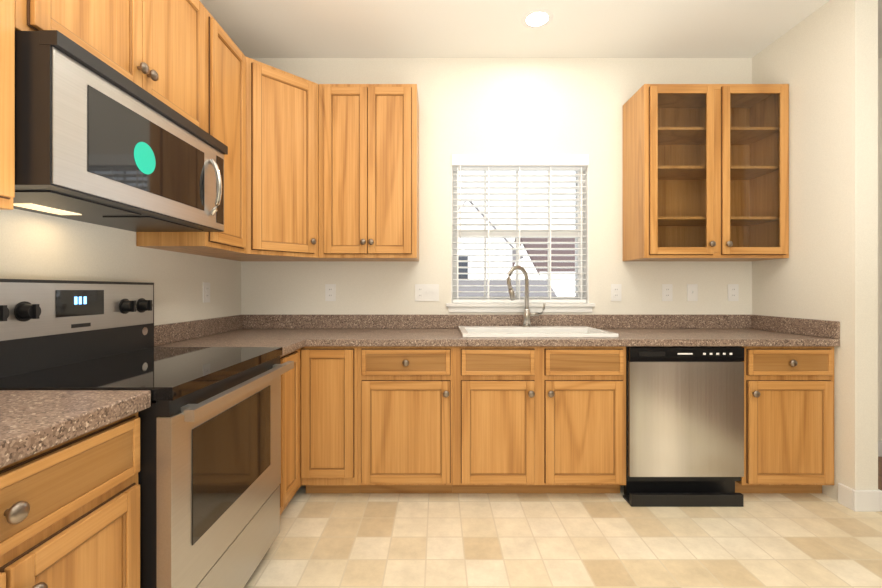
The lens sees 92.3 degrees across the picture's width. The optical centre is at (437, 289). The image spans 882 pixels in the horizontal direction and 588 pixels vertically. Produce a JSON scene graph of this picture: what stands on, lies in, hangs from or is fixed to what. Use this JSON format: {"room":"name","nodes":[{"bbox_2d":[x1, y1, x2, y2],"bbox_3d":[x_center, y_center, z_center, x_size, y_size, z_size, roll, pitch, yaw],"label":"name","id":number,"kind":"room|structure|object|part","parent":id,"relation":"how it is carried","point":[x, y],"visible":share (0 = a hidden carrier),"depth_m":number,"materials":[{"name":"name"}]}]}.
{"room":"kitchen","nodes":[
{"label":"kitchen","id":0,"kind":"room"},
{"bbox_2d":[0,208,240,324],"bbox_3d":[-1.385,-0.224,0.088,0.100,2.700,5.576,0,0,0],"label":"wall","id":1,"kind":"structure","parent":0,"point":[35,246],"depth_m":1.75,"materials":[{"name":"beige paint"}]},
{"bbox_2d":[0,0,14,209],"bbox_3d":[-1.154,-0.722,0.654,0.357,1.055,0.748,0,0,0],"label":"upper cabinet","id":2,"kind":"object","parent":1,"relation":"attached to","point":[7,101],"visible":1,"depth_m":0.99,"materials":[{"name":"brown wood"}]},
{"bbox_2d":[15,0,204,130],"bbox_3d":[-1.154,-0.944,1.450,0.357,0.610,0.836,0,0,0],"label":"upper cabinet","id":3,"kind":"object","parent":1,"relation":"attached to","point":[155,48],"visible":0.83,"depth_m":1.46,"materials":[{"name":"brown wood"}]},
{"bbox_2d":[13,30,227,231],"bbox_3d":[-1.113,-0.442,1.450,0.440,0.380,0.838,0,0,0],"label":"over-the-range microwave","id":4,"kind":"object","parent":3,"relation":"attached to","point":[98,141],"visible":0.98,"depth_m":1.22,"materials":[{"name":"silver metal"}]},
{"bbox_2d":[136,8,245,253],"bbox_3d":[-1.154,-0.722,2.068,0.357,1.055,0.392,0,0,0],"label":"upper cabinet","id":5,"kind":"object","parent":1,"relation":"attached to","point":[225,90],"visible":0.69,"depth_m":2.04,"materials":[{"name":"brown wood"}]},
{"bbox_2d":[203,282,209,302],"bbox_3d":[-1.331,0.014,2.440,0.008,0.115,0.070,0,0,0],"label":"electrical outlet","id":6,"kind":"object","parent":1,"relation":"attached to","point":[206,291],"visible":1,"depth_m":2.43,"materials":[{"name":"white plastic"}]},
{"bbox_2d":[194,56,327,260],"bbox_3d":[-1.026,-0.722,2.570,0.614,1.055,0.608,0,0,0],"label":"upper cabinet","id":7,"kind":"object","parent":1,"relation":"attached to","point":[282,165],"visible":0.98,"depth_m":2.40,"materials":[{"name":"brown wood"}]},
{"bbox_3d":[-0.858,-0.722,2.399,0.372,1.010,0.052,0,0,-45],"label":"door","id":8,"kind":"part","parent":7,"relation":"part of","materials":[{"name":"brown wood"}]},
{"bbox_2d":[199,0,881,57],"bbox_3d":[1.933,-1.599,0.138,6.735,0.050,5.676,0,0,0],"label":"ceiling","id":9,"kind":"structure","parent":0,"point":[496,29],"depth_m":2.54,"materials":[{"name":"paint"}]},
{"bbox_2d":[521,8,553,28],"bbox_3d":[0.575,-1.571,2.460,0.184,0.003,0.184,0,0,0],"label":"recessed light","id":10,"kind":"object","parent":9,"relation":"in","point":[537,18],"visible":1,"depth_m":2.45,"materials":[{"name":"white"}]},
{"bbox_2d":[241,58,881,440],"bbox_3d":[1.933,-0.224,2.956,6.735,2.700,0.160,0,0,0],"label":"wall","id":11,"kind":"structure","parent":0,"point":[520,105],"depth_m":2.88,"materials":[{"name":"beige paint"}]},
{"bbox_2d":[325,284,335,300],"bbox_3d":[-0.728,0.018,2.872,0.070,0.115,0.008,0,0,0],"label":"electrical outlet","id":12,"kind":"object","parent":11,"relation":"attached to","point":[330,292],"visible":1,"depth_m":2.87,"materials":[{"name":"white plastic"}]},
{"bbox_2d":[319,84,418,260],"bbox_3d":[-0.425,-0.722,2.695,0.595,1.055,0.357,0,0,0],"label":"upper cabinet","id":13,"kind":"object","parent":11,"relation":"attached to","point":[368,172],"visible":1,"depth_m":2.56,"materials":[{"name":"brown wood"}]},
{"bbox_2d":[415,284,438,300],"bbox_3d":[-0.075,0.018,2.868,0.162,0.115,0.016,0,0,0],"label":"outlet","id":14,"kind":"object","parent":11,"relation":"attached to","point":[426,292],"visible":1,"depth_m":2.87,"materials":[{"name":"white plastic"}]},
{"bbox_2d":[451,154,588,302],"bbox_3d":[0.556,-0.414,2.950,0.934,1.011,0.152,0,0,0],"label":"window","id":15,"kind":"structure","parent":11,"relation":"in","point":[585,264],"depth_m":2.96,"materials":[{"name":"white"}]},
{"bbox_2d":[452,154,588,302],"bbox_3d":[0.556,-0.415,2.899,0.924,1.004,0.094,0,0,0],"label":"window blinds","id":16,"kind":"object","parent":15,"relation":"attached to","point":[520,162],"visible":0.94,"depth_m":2.90,"materials":[{"name":"white plastic"}]},
{"bbox_2d":[446,303,594,311],"bbox_3d":[0.556,0.120,2.905,1.002,0.061,0.113,0,0,0],"label":"window sill","id":17,"kind":"structure","parent":11,"relation":"attached to","point":[517,307],"depth_m":2.86,"materials":[{"name":"white"}]},
{"bbox_2d":[611,284,620,300],"bbox_3d":[1.207,0.018,2.872,0.070,0.115,0.008,0,0,0],"label":"electrical outlet","id":18,"kind":"object","parent":11,"relation":"attached to","point":[615,292],"visible":1,"depth_m":2.87,"materials":[{"name":"white plastic"}]},
{"bbox_2d":[662,284,672,300],"bbox_3d":[1.553,0.018,2.872,0.070,0.115,0.008,0,0,0],"label":"electrical outlet","id":19,"kind":"object","parent":11,"relation":"attached to","point":[667,292],"visible":1,"depth_m":2.87,"materials":[{"name":"white plastic"}]},
{"bbox_2d":[687,284,697,300],"bbox_3d":[1.723,0.018,2.868,0.070,0.115,0.016,0,0,0],"label":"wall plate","id":20,"kind":"object","parent":11,"relation":"attached to","point":[692,292],"visible":1,"depth_m":2.87,"materials":[{"name":"white plastic"}]},
{"bbox_2d":[623,84,788,260],"bbox_3d":[1.688,-0.722,2.695,0.877,1.055,0.357,0,0,0],"label":"glass-door cabinet","id":21,"kind":"object","parent":11,"relation":"attached to","point":[705,172],"depth_m":2.65,"materials":[{"name":"brown wood"}]},
{"bbox_2d":[728,284,738,300],"bbox_3d":[2.000,0.018,2.872,0.070,0.115,0.008,0,0,0],"label":"electrical outlet","id":22,"kind":"object","parent":11,"relation":"attached to","point":[733,292],"visible":1,"depth_m":2.87,"materials":[{"name":"white plastic"}]},
{"bbox_2d":[244,457,881,587],"bbox_3d":[1.933,1.151,0.138,6.735,0.050,5.676,0,0,0],"label":"floor","id":23,"kind":"structure","parent":0,"point":[528,540],"depth_m":1.88,"materials":[{"name":"tile"}]},
{"bbox_2d":[0,412,139,587],"bbox_3d":[-1.022,0.714,0.736,0.622,0.825,0.691,0,0,0],"label":"base cabinet","id":24,"kind":"object","parent":23,"relation":"on","point":[69,513],"visible":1,"depth_m":0.88,"materials":[{"name":"brown wood"}]},
{"bbox_2d":[0,390,150,467],"bbox_3d":[-1.032,0.233,0.601,0.602,0.133,0.962,0,0,0],"label":"countertop","id":25,"kind":"structure","parent":24,"relation":"on","point":[32,422],"depth_m":0.90,"materials":[{"name":"stone"}]},
{"bbox_2d":[0,279,293,587],"bbox_3d":[-0.971,0.547,1.468,0.688,1.158,0.767,0,0,0],"label":"range","id":26,"kind":"object","parent":23,"relation":"on","point":[209,477],"visible":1,"depth_m":1.33,"materials":[{"name":"silver metal"}]},
{"bbox_2d":[280,348,300,514],"bbox_3d":[-1.024,0.714,2.065,0.619,0.825,0.418,0,0,0],"label":"base cabinet","id":27,"kind":"object","parent":23,"relation":"on","point":[290,484],"visible":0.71,"depth_m":2.08,"materials":[{"name":"brown wood"}]},
{"bbox_2d":[301,346,359,492],"bbox_3d":[-0.583,0.714,2.564,0.301,0.825,0.619,0,0,0],"label":"base cabinet","id":28,"kind":"object","parent":23,"relation":"on","point":[329,419],"visible":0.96,"depth_m":2.26,"materials":[{"name":"brown wood"}]},
{"bbox_2d":[358,346,452,492],"bbox_3d":[-0.177,0.714,2.548,0.510,0.825,0.652,0,0,0],"label":"base cabinet","id":29,"kind":"object","parent":23,"relation":"on","point":[405,419],"visible":1,"depth_m":2.26,"materials":[{"name":"brown wood"}]},
{"bbox_2d":[452,346,625,492],"bbox_3d":[0.544,0.714,2.548,0.932,0.825,0.652,0,0,0],"label":"base cabinet","id":30,"kind":"object","parent":23,"relation":"on","point":[539,419],"visible":0.92,"depth_m":2.26,"materials":[{"name":"brown wood"}]},
{"bbox_2d":[154,265,839,356],"bbox_3d":[0.398,0.150,2.365,3.461,0.617,1.019,0,0,0],"label":"countertop","id":31,"kind":"structure","parent":30,"relation":"on","point":[289,333],"depth_m":2.54,"materials":[{"name":"stone"}]},
{"bbox_2d":[623,346,743,506],"bbox_3d":[1.315,0.715,2.523,0.622,0.822,0.645,0,0,0],"label":"dishwasher","id":32,"kind":"object","parent":23,"relation":"on","point":[684,426],"visible":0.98,"depth_m":2.25,"materials":[{"name":"silver metal"}]},
{"bbox_2d":[735,346,833,492],"bbox_3d":[1.879,0.714,2.548,0.497,0.825,0.652,0,0,0],"label":"base cabinet","id":33,"kind":"object","parent":23,"relation":"on","point":[788,419],"visible":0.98,"depth_m":2.26,"materials":[{"name":"brown wood"}]},
{"bbox_2d":[838,441,881,511],"bbox_3d":[3.658,1.073,2.514,3.084,0.105,0.724,0,0,0],"label":"baseboard","id":34,"kind":"structure","parent":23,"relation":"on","point":[861,500],"depth_m":2.15,"materials":[{"name":"white"}]},
{"bbox_2d":[752,0,877,500],"bbox_3d":[2.189,-0.224,2.521,0.118,2.700,0.710,0,0,0],"label":"wall","id":35,"kind":"structure","parent":0,"point":[822,61],"depth_m":2.25,"materials":[{"name":"beige paint"}]},
{"label":"outside","id":36,"kind":"structure","parent":0,"visible":0},
{"bbox_3d":[0.000,7.076,36.938,80.000,0.100,66.124,0,0,0],"label":"ground","id":37,"kind":"structure","parent":36,"visible":0},
{"bbox_2d":[458,195,523,278],"bbox_3d":[0.900,2.071,16.876,3.300,9.910,8.600,0,0,0],"label":"house","id":38,"kind":"structure","parent":37,"relation":"on","point":[479,270],"depth_m":12.88,"materials":[{"name":"grey"}]},
{"bbox_2d":[458,281,556,295],"bbox_3d":[-1.050,3.371,12.376,8.500,7.310,3.600,0,0,0],"label":"house","id":39,"kind":"structure","parent":37,"relation":"on","point":[498,288],"depth_m":11.86,"materials":[{"name":"grey"}]},
{"bbox_2d":[512,238,574,295],"bbox_3d":[7.275,2.296,17.376,8.050,9.460,7.600,0,0,0],"label":"house","id":40,"kind":"structure","parent":37,"relation":"on","point":[553,270],"depth_m":14.77,"materials":[{"name":"grey"}]}
]}

